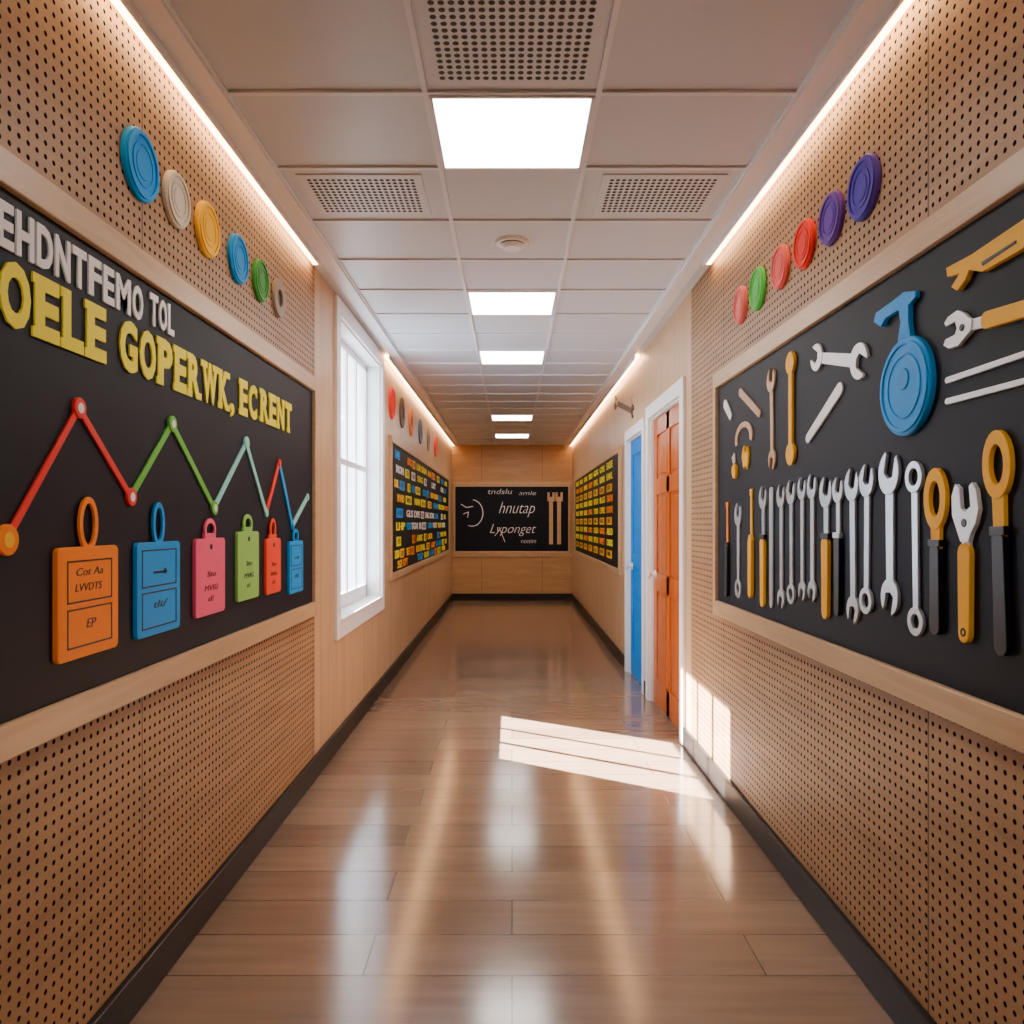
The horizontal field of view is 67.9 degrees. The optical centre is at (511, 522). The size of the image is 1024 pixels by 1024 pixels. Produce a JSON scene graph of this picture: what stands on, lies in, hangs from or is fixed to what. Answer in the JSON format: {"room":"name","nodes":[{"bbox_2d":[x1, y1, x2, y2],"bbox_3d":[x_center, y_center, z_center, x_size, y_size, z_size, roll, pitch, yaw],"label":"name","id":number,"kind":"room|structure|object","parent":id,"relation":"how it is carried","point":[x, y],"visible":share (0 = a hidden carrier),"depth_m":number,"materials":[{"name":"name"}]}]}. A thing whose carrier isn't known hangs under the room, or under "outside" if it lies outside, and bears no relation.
{"room":"school corridor","nodes":[
{"label":"school corridor","id":0,"kind":"room"},
{"bbox_2d":[0,0,451,1023],"bbox_3d":[-1.170,-0.010,4.900,0.160,2.820,17.800,0,0,0],"label":"wall","id":1,"kind":"structure","parent":0,"point":[111,825],"depth_m":2.33,"materials":[{"name":"brown wood"}]},
{"bbox_2d":[120,126,159,202],"bbox_3d":[-1.079,-1.042,2.214,0.020,0.204,0.204,0,0,0],"label":"disc","id":2,"kind":"object","parent":1,"relation":"attached to","point":[139,161],"visible":1,"depth_m":2.19,"materials":[{"name":"blue paint"}]},
{"bbox_2d":[0,145,317,763],"bbox_3d":[-1.075,-0.142,2.150,0.029,1.285,3.990,0,0,0],"label":"blackboard","id":3,"kind":"object","parent":1,"relation":"attached to","point":[42,700],"visible":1,"depth_m":2.09,"materials":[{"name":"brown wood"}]},
{"bbox_2d":[53,497,117,663],"bbox_3d":[-1.070,0.134,1.918,0.013,0.400,0.275,0,0,0],"label":"tag","id":4,"kind":"object","parent":3,"relation":"attached to","point":[85,577],"visible":1,"depth_m":1.90,"materials":[{"name":"orange paint"}]},
{"bbox_2d":[0,198,173,336],"bbox_3d":[-1.074,-0.633,1.997,0.005,0.104,0.830,0,0,0],"label":"white lettering","id":5,"kind":"object","parent":3,"relation":"attached to","point":[32,238],"visible":1,"depth_m":1.84,"materials":[{"name":"paint"}]},
{"bbox_2d":[0,262,291,432],"bbox_3d":[-1.074,-0.491,2.645,0.005,0.172,2.108,0,0,0],"label":"yellow lettering","id":6,"kind":"object","parent":3,"relation":"attached to","point":[42,309],"visible":1,"depth_m":2.09,"materials":[{"name":"paint"}]},
{"bbox_2d":[0,397,308,555],"bbox_3d":[-1.071,-0.140,2.792,0.010,0.419,2.425,0,0,0],"label":"chart","id":7,"kind":"object","parent":3,"relation":"attached to","point":[9,537],"visible":1,"depth_m":2.12,"materials":[{"name":"paint"}]},
{"bbox_2d":[133,502,179,639],"bbox_3d":[-1.070,0.135,2.298,0.013,0.397,0.280,0,0,0],"label":"tag","id":8,"kind":"object","parent":3,"relation":"attached to","point":[156,564],"visible":1,"depth_m":2.27,"materials":[{"name":"paint"}]},
{"bbox_2d":[192,518,224,618],"bbox_3d":[-1.070,0.154,2.690,0.013,0.340,0.260,0,0,0],"label":"tag","id":9,"kind":"object","parent":3,"relation":"attached to","point":[208,552],"visible":1,"depth_m":2.67,"materials":[{"name":"paint"}]},
{"bbox_2d":[235,514,258,601],"bbox_3d":[-1.070,0.137,3.075,0.013,0.345,0.245,0,0,0],"label":"tag","id":10,"kind":"object","parent":3,"relation":"attached to","point":[246,541],"visible":1,"depth_m":3.05,"materials":[{"name":"paint"}]},
{"bbox_2d":[264,518,280,594],"bbox_3d":[-1.070,0.146,3.399,0.013,0.335,0.206,0,0,0],"label":"tag","id":11,"kind":"object","parent":3,"relation":"attached to","point":[272,545],"visible":1,"depth_m":3.38,"materials":[{"name":"paint"}]},
{"bbox_2d":[287,529,302,593],"bbox_3d":[-1.070,0.186,3.757,0.013,0.315,0.235,0,0,0],"label":"tag","id":12,"kind":"object","parent":3,"relation":"attached to","point":[295,547],"visible":1,"depth_m":3.73,"materials":[{"name":"paint"}]},
{"bbox_2d":[162,170,190,228],"bbox_3d":[-1.079,-1.042,2.450,0.020,0.176,0.176,0,0,0],"label":"disc","id":13,"kind":"object","parent":1,"relation":"attached to","point":[175,194],"visible":1,"depth_m":2.43,"materials":[{"name":"beige paint"}]},
{"bbox_2d":[194,200,220,257],"bbox_3d":[-1.079,-1.042,2.700,0.020,0.192,0.192,0,0,0],"label":"disc","id":14,"kind":"object","parent":1,"relation":"attached to","point":[207,229],"visible":1,"depth_m":2.67,"materials":[{"name":"yellow paint"}]},
{"bbox_2d":[227,233,248,284],"bbox_3d":[-1.079,-1.042,3.002,0.020,0.192,0.192,0,0,0],"label":"disc","id":15,"kind":"object","parent":1,"relation":"attached to","point":[237,254],"visible":1,"depth_m":2.98,"materials":[{"name":"blue paint"}]},
{"bbox_2d":[252,259,268,301],"bbox_3d":[-1.079,-1.042,3.267,0.020,0.180,0.180,0,0,0],"label":"disc","id":16,"kind":"object","parent":1,"relation":"attached to","point":[260,278],"visible":1,"depth_m":3.24,"materials":[{"name":"green paint"}]},
{"bbox_2d":[87,594,452,1023],"bbox_3d":[-1.079,1.340,4.900,0.022,0.120,17.800,0,0,0],"label":"baseboard","id":17,"kind":"structure","parent":1,"relation":"attached to","point":[133,992],"depth_m":2.81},
{"bbox_2d":[272,278,285,317],"bbox_3d":[-1.081,-1.044,3.529,0.015,0.176,0.176,0,0,0],"label":"disc","id":18,"kind":"object","parent":1,"relation":"attached to","point":[278,291],"visible":1,"depth_m":3.51,"materials":[{"name":"beige paint"}]},
{"bbox_2d":[130,0,459,445],"bbox_3d":[-0.985,-1.407,4.900,0.090,0.025,17.800,0,0,0],"label":"trim","id":19,"kind":"structure","parent":1,"relation":"attached to","point":[155,13],"depth_m":2.84,"materials":[{"name":"metal"}]},
{"bbox_2d":[341,339,366,607],"bbox_3d":[-1.215,-0.340,5.510,0.040,1.920,1.520,0,0,0],"label":"window","id":20,"kind":"structure","parent":1,"relation":"in","point":[348,596],"depth_m":5.88,"materials":[{"name":"glass"}]},
{"bbox_2d":[334,294,384,640],"bbox_3d":[-1.155,-0.340,5.510,0.190,2.120,1.720,0,0,0],"label":"window frame","id":21,"kind":"structure","parent":1,"relation":"attached to","point":[347,618],"depth_m":6.08,"materials":[{"name":"white wood"}]},
{"bbox_2d":[388,386,395,419],"bbox_3d":[-1.079,-1.083,6.850,0.020,0.300,0.300,0,0,0],"label":"disc","id":22,"kind":"object","parent":1,"relation":"attached to","point":[392,400],"visible":1,"depth_m":6.81,"materials":[{"name":"red paint"}]},
{"bbox_2d":[399,398,404,427],"bbox_3d":[-1.081,-1.083,7.484,0.015,0.300,0.300,0,0,0],"label":"disc","id":23,"kind":"object","parent":1,"relation":"attached to","point":[401,404],"visible":1,"depth_m":7.45,"materials":[{"name":"brown paint"}]},
{"bbox_2d":[409,408,413,435],"bbox_3d":[-1.081,-1.083,8.165,0.015,0.300,0.300,0,0,0],"label":"disc","id":24,"kind":"object","parent":1,"relation":"attached to","point":[411,417],"visible":1,"depth_m":8.12,"materials":[{"name":"orange paint"}]},
{"bbox_2d":[389,435,449,580],"bbox_3d":[-1.075,-0.135,9.825,0.029,1.290,6.222,0,0,0],"label":"notice board","id":25,"kind":"object","parent":1,"relation":"attached to","point":[419,492],"visible":1,"depth_m":8.31,"materials":[{"name":"paper"}]},
{"bbox_2d":[418,419,422,443],"bbox_3d":[-1.081,-1.083,8.981,0.015,0.300,0.300,0,0,0],"label":"disc","id":26,"kind":"object","parent":1,"relation":"attached to","point":[420,429],"visible":1,"depth_m":8.92,"materials":[{"name":"paint"}]},
{"bbox_2d":[427,428,429,450],"bbox_3d":[-1.081,-1.083,9.858,0.015,0.300,0.300,0,0,0],"label":"disc","id":27,"kind":"object","parent":1,"relation":"attached to","point":[428,429],"visible":1,"depth_m":9.78,"materials":[{"name":"beige paint"}]},
{"bbox_2d":[434,436,437,456],"bbox_3d":[-1.079,-1.083,10.778,0.020,0.300,0.300,0,0,0],"label":"disc","id":28,"kind":"object","parent":1,"relation":"attached to","point":[435,438],"visible":1,"depth_m":10.68,"materials":[{"name":"red paint"}]},
{"bbox_2d":[341,352,359,385],"bbox_3d":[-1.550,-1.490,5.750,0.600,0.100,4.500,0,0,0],"label":"window pane","id":29,"kind":"object","parent":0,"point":[350,364],"visible":0.02,"depth_m":7.32,"materials":[{"name":"white glass"}]},
{"bbox_2d":[129,600,894,1023],"bbox_3d":[0.000,1.450,4.900,2.680,0.100,18.200,0,0,0],"label":"floor","id":30,"kind":"structure","parent":0,"point":[511,832],"depth_m":2.98,"materials":[{"name":"brown wood"}]},
{"bbox_2d":[169,0,854,444],"bbox_3d":[0.000,-1.480,4.900,2.680,0.120,18.200,0,0,0],"label":"ceiling","id":31,"kind":"structure","parent":0,"point":[249,44],"depth_m":2.94,"materials":[{"name":"tile"}]},
{"bbox_2d":[110,0,320,265],"bbox_3d":[-1.051,-1.402,2.200,0.042,0.036,3.800,0,0,0],"label":"recessed light","id":32,"kind":"object","parent":31,"relation":"in","point":[128,11],"visible":1,"depth_m":2.57,"materials":[{"name":"glowing light diffuser"},{"name":"plastic"}]},
{"bbox_2d":[296,174,430,214],"bbox_3d":[-0.625,-1.417,3.290,0.510,0.007,0.400,0,0,0],"label":"ceiling vent","id":33,"kind":"object","parent":31,"relation":"in","point":[331,194],"depth_m":3.26,"materials":[{"name":"white metal"}]},
{"bbox_2d":[385,355,454,445],"bbox_3d":[-1.051,-1.402,10.075,0.042,0.036,7.350,0,0,0],"label":"recessed light","id":34,"kind":"object","parent":31,"relation":"in","point":[388,358],"visible":0.96,"depth_m":8.12,"materials":[{"name":"white plastic"}]},
{"bbox_2d":[495,235,528,251],"bbox_3d":[0.000,-1.400,3.830,0.170,0.040,0.170,0,0,0],"label":"smoke detector","id":35,"kind":"object","parent":31,"relation":"attached to","point":[508,243],"visible":1,"depth_m":3.79,"materials":[{"name":"white plastic"}]},
{"bbox_2d":[164,0,859,444],"bbox_3d":[0.000,-1.415,4.900,1.898,0.010,17.800,0,0,0],"label":"grid","id":36,"kind":"object","parent":31,"relation":"attached to","point":[424,92],"depth_m":3.19,"materials":[{"name":"white metal"}]},
{"bbox_2d":[429,96,594,168],"bbox_3d":[0.000,-1.413,2.765,0.550,0.014,0.514,0,0,0],"label":"panel light","id":37,"kind":"object","parent":31,"relation":"in","point":[473,132],"depth_m":2.73,"materials":[{"name":"white plastic"}]},
{"bbox_2d":[467,291,556,314],"bbox_3d":[0.000,-1.413,4.885,0.550,0.014,0.514,0,0,0],"label":"panel light","id":38,"kind":"object","parent":31,"relation":"in","point":[480,302],"depth_m":4.85,"materials":[{"name":"white plastic"}]},
{"bbox_2d":[478,351,545,363],"bbox_3d":[0.000,-1.413,6.475,0.550,0.014,0.514,0,0,0],"label":"panel light","id":39,"kind":"object","parent":31,"relation":"in","point":[486,357],"depth_m":6.47,"materials":[{"name":"white plastic"}]},
{"bbox_2d":[491,415,532,420],"bbox_3d":[0.000,-1.413,10.185,0.550,0.014,0.514,0,0,0],"label":"panel light","id":40,"kind":"object","parent":31,"relation":"in","point":[494,417],"depth_m":10.14,"materials":[{"name":"white plastic"}]},
{"bbox_2d":[495,434,528,437],"bbox_3d":[0.000,-1.413,12.305,0.550,0.014,0.514,0,0,0],"label":"panel light","id":41,"kind":"object","parent":31,"relation":"in","point":[496,435],"depth_m":12.29,"materials":[{"name":"white plastic"}]},
{"bbox_2d":[414,0,609,85],"bbox_3d":[0.000,-1.417,2.240,0.530,0.007,0.440,0,0,0],"label":"ceiling vent","id":42,"kind":"object","parent":31,"relation":"in","point":[465,42],"depth_m":2.23,"materials":[{"name":"white metal"}]},
{"bbox_2d":[569,355,638,445],"bbox_3d":[1.051,-1.402,10.075,0.042,0.036,7.350,0,0,0],"label":"recessed light","id":43,"kind":"object","parent":31,"relation":"in","point":[635,358],"visible":0.96,"depth_m":8.12,"materials":[{"name":"white plastic"}]},
{"bbox_2d":[593,174,727,214],"bbox_3d":[0.625,-1.417,3.290,0.510,0.007,0.400,0,0,0],"label":"ceiling vent","id":44,"kind":"object","parent":31,"relation":"in","point":[618,194],"depth_m":3.26,"materials":[{"name":"white metal"}]},
{"bbox_2d":[703,0,913,265],"bbox_3d":[1.051,-1.402,2.200,0.042,0.036,3.800,0,0,0],"label":"recessed light","id":45,"kind":"object","parent":31,"relation":"in","point":[895,11],"visible":1,"depth_m":2.57,"materials":[{"name":"white plastic"}]},
{"bbox_2d":[452,445,571,593],"bbox_3d":[0.000,-0.010,13.900,2.500,2.820,0.200,0,0,0],"label":"wall","id":46,"kind":"structure","parent":0,"point":[470,463],"depth_m":13.80,"materials":[{"name":"brown wood"}]},
{"bbox_2d":[453,593,570,599],"bbox_3d":[0.000,1.340,13.789,2.136,0.120,0.022,0,0,0],"label":"baseboard","id":47,"kind":"structure","parent":46,"relation":"attached to","point":[456,596],"depth_m":13.78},
{"bbox_2d":[452,482,571,556],"bbox_3d":[0.000,-0.070,13.787,2.180,1.360,0.025,0,0,0],"label":"trim","id":48,"kind":"structure","parent":46,"relation":"attached to","point":[453,555],"depth_m":13.78,"materials":[{"name":"brown wood"}]},
{"bbox_2d":[454,484,569,553],"bbox_3d":[-0.005,-0.075,13.784,2.104,1.260,0.029,0,0,0],"label":"chalkboard","id":49,"kind":"object","parent":46,"relation":"attached to","point":[488,518],"visible":1,"depth_m":13.79,"materials":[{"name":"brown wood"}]},
{"bbox_2d":[547,492,554,543],"bbox_3d":[0.708,-0.085,13.778,0.130,0.940,0.016,0,0,0],"label":"wrench","id":50,"kind":"object","parent":49,"relation":"attached to","point":[550,499],"visible":1,"depth_m":13.77,"materials":[{"name":"brown wood"}]},
{"bbox_2d":[555,492,562,543],"bbox_3d":[0.853,-0.085,13.778,0.130,0.940,0.016,0,0,0],"label":"wrench","id":51,"kind":"object","parent":49,"relation":"attached to","point":[558,499],"visible":1,"depth_m":13.77,"materials":[{"name":"brown wood"}]},
{"bbox_2d":[572,0,1023,1023],"bbox_3d":[1.170,-0.010,4.900,0.160,2.820,17.800,0,0,0],"label":"wall","id":52,"kind":"structure","parent":0,"point":[909,818],"depth_m":2.34,"materials":[{"name":"brown wood"}]},
{"bbox_2d":[574,446,620,574],"bbox_3d":[1.075,-0.122,10.250,0.029,1.285,5.372,0,0,0],"label":"letter board","id":53,"kind":"object","parent":52,"relation":"attached to","point":[597,490],"visible":1,"depth_m":9.20,"materials":[{"name":"yellow paper"}]},
{"bbox_2d":[614,395,633,417],"bbox_3d":[1.084,-1.140,7.414,0.010,0.398,1.282,0,0,0],"label":"wrench","id":54,"kind":"object","parent":52,"relation":"attached to","point":[620,405],"visible":0.99,"depth_m":7.31,"materials":[{"name":"brown paint"}]},
{"bbox_2d":[616,393,632,404],"bbox_3d":[1.084,-1.206,7.365,0.010,0.273,1.065,0,0,0],"label":"wrench","id":55,"kind":"object","parent":52,"relation":"attached to","point":[631,394],"visible":0.98,"depth_m":7.24,"materials":[{"name":"brown wood"}]},
{"bbox_2d":[624,417,644,694],"bbox_3d":[1.149,0.270,6.700,0.162,2.260,1.040,0,0,0],"label":"frame","id":56,"kind":"object","parent":52,"relation":"attached to","point":[639,426],"visible":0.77,"depth_m":7.11,"materials":[{"name":"white wood"}]},
{"bbox_2d":[631,436,641,684],"bbox_3d":[1.135,0.321,6.700,0.045,2.146,0.824,0,0,0],"label":"door","id":57,"kind":"structure","parent":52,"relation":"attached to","point":[636,445],"depth_m":6.84,"materials":[{"name":"blue paint"}]},
{"bbox_2d":[625,563,632,569],"bbox_3d":[1.077,0.400,7.022,0.070,0.068,0.068,0,0,0],"label":"handle","id":58,"kind":"object","parent":57,"relation":"attached to","point":[627,566],"visible":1,"depth_m":7.00,"materials":[{"name":"metal"}]},
{"bbox_2d":[645,376,685,745],"bbox_3d":[1.149,0.240,5.425,0.162,2.320,1.330,0,0,0],"label":"frame","id":59,"kind":"object","parent":52,"relation":"attached to","point":[678,389],"visible":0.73,"depth_m":5.33,"materials":[{"name":"white wood"}]},
{"bbox_2d":[654,403,678,730],"bbox_3d":[1.135,0.296,5.425,0.045,2.196,1.094,0,0,0],"label":"door","id":60,"kind":"structure","parent":52,"relation":"attached to","point":[666,427],"depth_m":5.47,"materials":[{"name":"orange wood"}]},
{"bbox_2d":[646,570,655,578],"bbox_3d":[1.077,0.400,5.882,0.070,0.068,0.068,0,0,0],"label":"handle","id":61,"kind":"object","parent":60,"relation":"attached to","point":[649,574],"visible":1,"depth_m":5.86,"materials":[{"name":"metal"}]},
{"bbox_2d":[564,0,893,445],"bbox_3d":[0.985,-1.407,4.900,0.090,0.025,17.800,0,0,0],"label":"trim","id":62,"kind":"structure","parent":52,"relation":"attached to","point":[867,13],"depth_m":2.86,"materials":[{"name":"metal"}]},
{"bbox_2d":[733,286,747,323],"bbox_3d":[1.079,-1.031,3.595,0.020,0.176,0.176,0,0,0],"label":"disc","id":63,"kind":"object","parent":52,"relation":"attached to","point":[740,304],"visible":1,"depth_m":3.57,"materials":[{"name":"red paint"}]},
{"bbox_2d":[571,594,936,1023],"bbox_3d":[1.079,1.340,4.900,0.022,0.120,17.800,0,0,0],"label":"baseboard","id":64,"kind":"structure","parent":52,"relation":"attached to","point":[890,992],"depth_m":2.69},
{"bbox_2d":[749,266,765,310],"bbox_3d":[1.079,-1.031,3.347,0.020,0.188,0.188,0,0,0],"label":"disc","id":65,"kind":"object","parent":52,"relation":"attached to","point":[757,286],"visible":1,"depth_m":3.32,"materials":[{"name":"green paint"}]},
{"bbox_2d":[771,244,789,289],"bbox_3d":[1.079,-1.031,3.062,0.020,0.176,0.176,0,0,0],"label":"disc","id":66,"kind":"object","parent":52,"relation":"attached to","point":[780,265],"visible":1,"depth_m":3.04,"materials":[{"name":"pink paint"}]},
{"bbox_2d":[793,218,815,269],"bbox_3d":[1.079,-1.031,2.810,0.020,0.180,0.180,0,0,0],"label":"disc","id":67,"kind":"object","parent":52,"relation":"attached to","point":[804,243],"visible":1,"depth_m":2.79,"materials":[{"name":"red paint"}]},
{"bbox_2d":[818,190,844,245],"bbox_3d":[1.079,-1.031,2.574,0.020,0.176,0.176,0,0,0],"label":"disc","id":68,"kind":"object","parent":52,"relation":"attached to","point":[832,212],"visible":1,"depth_m":2.55,"materials":[{"name":"purple paint"}]},
{"bbox_2d":[847,153,880,221],"bbox_3d":[1.079,-1.031,2.339,0.020,0.194,0.194,0,0,0],"label":"disc","id":69,"kind":"object","parent":52,"relation":"attached to","point":[865,178],"visible":1,"depth_m":2.32,"materials":[{"name":"purple paint"}]},
{"bbox_2d":[713,147,1023,753],"bbox_3d":[1.075,-0.150,2.085,0.029,1.260,3.860,0,0,0],"label":"board","id":70,"kind":"object","parent":52,"relation":"attached to","point":[971,686],"visible":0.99,"depth_m":2.12,"materials":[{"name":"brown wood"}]},
{"bbox_2d":[724,502,729,596],"bbox_3d":[1.069,0.132,3.782,0.015,0.473,0.059,0,0,0],"label":"screwdriver","id":71,"kind":"object","parent":70,"relation":"attached to","point":[726,545],"visible":1,"depth_m":3.77,"materials":[{"name":"orange paint"}]},
{"bbox_2d":[724,399,731,419],"bbox_3d":[1.073,-0.563,3.775,0.008,0.114,0.132,0,0,0],"label":"file","id":72,"kind":"object","parent":70,"relation":"attached to","point":[727,409],"visible":1,"depth_m":3.77,"materials":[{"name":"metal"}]},
{"bbox_2d":[731,453,737,478],"bbox_3d":[1.069,-0.276,3.658,0.015,0.125,0.086,0,0,0],"label":"screwdriver","id":73,"kind":"object","parent":70,"relation":"attached to","point":[734,468],"visible":1,"depth_m":3.64,"materials":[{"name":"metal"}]},
{"bbox_2d":[734,503,742,597],"bbox_3d":[1.072,0.131,3.598,0.010,0.449,0.102,0,0,0],"label":"wrench","id":74,"kind":"object","parent":70,"relation":"attached to","point":[738,519],"visible":1,"depth_m":3.59,"materials":[{"name":"metal"}]},
{"bbox_2d":[735,421,752,445],"bbox_3d":[1.073,-0.417,3.520,0.006,0.101,0.260,0,0,0],"label":"sickle","id":75,"kind":"object","parent":70,"relation":"attached to","point":[742,425],"visible":1,"depth_m":3.51,"materials":[{"name":"brown wood"}]},
{"bbox_2d":[742,446,749,468],"bbox_3d":[1.072,-0.300,3.484,0.010,0.111,0.092,0,0,0],"label":"handle","id":76,"kind":"object","parent":70,"relation":"attached to","point":[745,451],"visible":1,"depth_m":3.47,"materials":[{"name":"yellow plastic"}]},
{"bbox_2d":[747,489,753,597],"bbox_3d":[1.069,0.092,3.402,0.015,0.488,0.059,0,0,0],"label":"screwdriver","id":77,"kind":"object","parent":70,"relation":"attached to","point":[750,544],"visible":1,"depth_m":3.39,"materials":[{"name":"yellow plastic"}]},
{"bbox_2d":[739,388,761,416],"bbox_3d":[1.073,-0.545,3.431,0.008,0.176,0.307,0,0,0],"label":"file","id":78,"kind":"object","parent":70,"relation":"attached to","point":[742,393],"visible":1,"depth_m":3.42,"materials":[{"name":"brown wood"}]},
{"bbox_2d":[759,486,767,606],"bbox_3d":[1.069,0.101,3.240,0.015,0.515,0.093,0,0,0],"label":"wrench","id":79,"kind":"object","parent":70,"relation":"attached to","point":[763,503],"visible":1,"depth_m":3.23,"materials":[{"name":"metal"}]},
{"bbox_2d":[769,487,773,607],"bbox_3d":[1.073,0.101,3.140,0.008,0.500,0.045,0,0,0],"label":"tool","id":80,"kind":"object","parent":70,"relation":"attached to","point":[771,490],"visible":1,"depth_m":3.13,"materials":[{"name":"metal"}]},
{"bbox_2d":[767,369,776,469],"bbox_3d":[1.072,-0.429,3.137,0.010,0.420,0.095,0,0,0],"label":"wrench","id":81,"kind":"object","parent":70,"relation":"attached to","point":[770,385],"visible":1,"depth_m":3.12,"materials":[{"name":"beige plastic"}]},
{"bbox_2d":[776,484,785,608],"bbox_3d":[1.072,0.093,3.023,0.010,0.496,0.088,0,0,0],"label":"wrench","id":82,"kind":"object","parent":70,"relation":"attached to","point":[781,502],"visible":1,"depth_m":3.02,"materials":[{"name":"metal"}]},
{"bbox_2d":[786,351,796,464],"bbox_3d":[1.071,-0.439,2.915,0.012,0.433,0.085,0,0,0],"label":"wrench","id":83,"kind":"object","parent":70,"relation":"hanging from","point":[791,360],"visible":1,"depth_m":2.90,"materials":[{"name":"yellow plastic"}]},
{"bbox_2d":[786,480,796,603],"bbox_3d":[1.072,0.073,2.915,0.010,0.475,0.088,0,0,0],"label":"wrench","id":84,"kind":"object","parent":70,"relation":"attached to","point":[791,498],"visible":1,"depth_m":2.91,"materials":[{"name":"metal"}]},
{"bbox_2d":[797,477,806,600],"bbox_3d":[1.072,0.059,2.804,0.010,0.456,0.079,0,0,0],"label":"wrench","id":85,"kind":"object","parent":70,"relation":"attached to","point":[802,494],"visible":1,"depth_m":2.80,"materials":[{"name":"metal"}]},
{"bbox_2d":[807,474,817,601],"bbox_3d":[1.072,0.053,2.711,0.010,0.455,0.083,0,0,0],"label":"wrench","id":86,"kind":"object","parent":70,"relation":"attached to","point":[812,493],"visible":1,"depth_m":2.70,"materials":[{"name":"metal"}]},
{"bbox_2d":[806,382,843,442],"bbox_3d":[1.073,-0.374,2.615,0.008,0.172,0.306,0,0,0],"label":"tool","id":87,"kind":"object","parent":70,"relation":"attached to","point":[838,391],"visible":1,"depth_m":2.59,"materials":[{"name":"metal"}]},
{"bbox_2d":[819,476,832,618],"bbox_3d":[1.069,0.084,2.590,0.015,0.487,0.102,0,0,0],"label":"wrench","id":88,"kind":"object","parent":70,"relation":"attached to","point":[826,501],"visible":1,"depth_m":2.58,"materials":[{"name":"metal"}]},
{"bbox_2d":[832,477,844,615],"bbox_3d":[1.069,0.077,2.494,0.015,0.456,0.079,0,0,0],"label":"wrench","id":89,"kind":"object","parent":70,"relation":"attached to","point":[838,497],"visible":0.99,"depth_m":2.48,"materials":[{"name":"metal"}]},
{"bbox_2d":[810,343,869,379],"bbox_3d":[1.072,-0.536,2.502,0.010,0.187,0.441,0,0,0],"label":"wrench","id":90,"kind":"object","parent":70,"relation":"attached to","point":[851,360],"visible":1,"depth_m":2.44,"materials":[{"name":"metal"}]},
{"bbox_2d":[844,469,860,623],"bbox_3d":[1.072,0.072,2.391,0.010,0.488,0.097,0,0,0],"label":"wrench","id":91,"kind":"object","parent":70,"relation":"attached to","point":[852,494],"visible":1,"depth_m":2.38,"materials":[{"name":"metal"}]},
{"bbox_2d":[859,465,875,613],"bbox_3d":[1.072,0.049,2.291,0.010,0.452,0.093,0,0,0],"label":"wrench","id":92,"kind":"object","parent":70,"relation":"attached to","point":[866,490],"visible":1,"depth_m":2.29,"materials":[{"name":"metal"}]},
{"bbox_2d":[878,452,901,615],"bbox_3d":[1.072,0.029,2.156,0.010,0.466,0.116,0,0,0],"label":"wrench","id":93,"kind":"object","parent":70,"relation":"attached to","point":[889,486],"visible":1,"depth_m":2.15,"materials":[{"name":"metal"}]},
{"bbox_2d":[874,291,936,435],"bbox_3d":[1.067,-0.432,2.080,0.020,0.391,0.308,0,0,0],"label":"wall decoration","id":94,"kind":"object","parent":70,"relation":"attached to","point":[909,375],"visible":1,"depth_m":2.04,"materials":[{"name":"paint"}]},
{"bbox_2d":[905,461,925,635],"bbox_3d":[1.072,0.067,2.020,0.010,0.464,0.089,0,0,0],"label":"wrench","id":95,"kind":"object","parent":70,"relation":"attached to","point":[915,489],"visible":1,"depth_m":2.01,"materials":[{"name":"metal"}]},
{"bbox_2d":[923,468,949,634],"bbox_3d":[1.069,0.072,1.917,0.015,0.421,0.100,0,0,0],"label":"wrench","id":96,"kind":"object","parent":70,"relation":"hanging from","point":[937,522],"visible":1,"depth_m":1.90,"materials":[{"name":"yellow plastic"}]},
{"bbox_2d":[951,482,982,642],"bbox_3d":[1.069,0.094,1.790,0.015,0.377,0.107,0,0,0],"label":"wrench","id":97,"kind":"object","parent":70,"relation":"attached to","point":[967,521],"visible":1,"depth_m":1.78,"materials":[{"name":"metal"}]},
{"bbox_2d":[944,300,1023,348],"bbox_3d":[1.069,-0.466,1.678,0.015,0.087,0.400,0,0,0],"label":"wrench","id":98,"kind":"object","parent":70,"relation":"attached to","point":[966,325],"visible":1,"depth_m":1.74,"materials":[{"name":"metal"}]},
{"bbox_2d":[945,351,1023,383],"bbox_3d":[1.073,-0.352,1.678,0.008,0.018,0.400,0,0,0],"label":"rod","id":99,"kind":"object","parent":70,"relation":"attached to","point":[1020,355],"visible":1,"depth_m":1.72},
{"bbox_2d":[945,378,1023,404],"bbox_3d":[1.073,-0.298,1.678,0.008,0.018,0.400,0,0,0],"label":"rod","id":100,"kind":"object","parent":70,"relation":"attached to","point":[1008,385],"visible":1,"depth_m":1.72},
{"bbox_2d":[946,219,1023,290],"bbox_3d":[1.069,-0.596,1.664,0.016,0.084,0.392,0,0,0],"label":"wrench","id":101,"kind":"object","parent":70,"relation":"attached to","point":[1010,243],"visible":1,"depth_m":1.69,"materials":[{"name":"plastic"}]},
{"bbox_2d":[982,430,1014,655],"bbox_3d":[1.069,0.042,1.673,0.015,0.494,0.098,0,0,0],"label":"wrench","id":102,"kind":"object","parent":70,"relation":"attached to","point":[1002,612],"visible":1,"depth_m":1.65,"materials":[{"name":"yellow plastic"}]}
]}

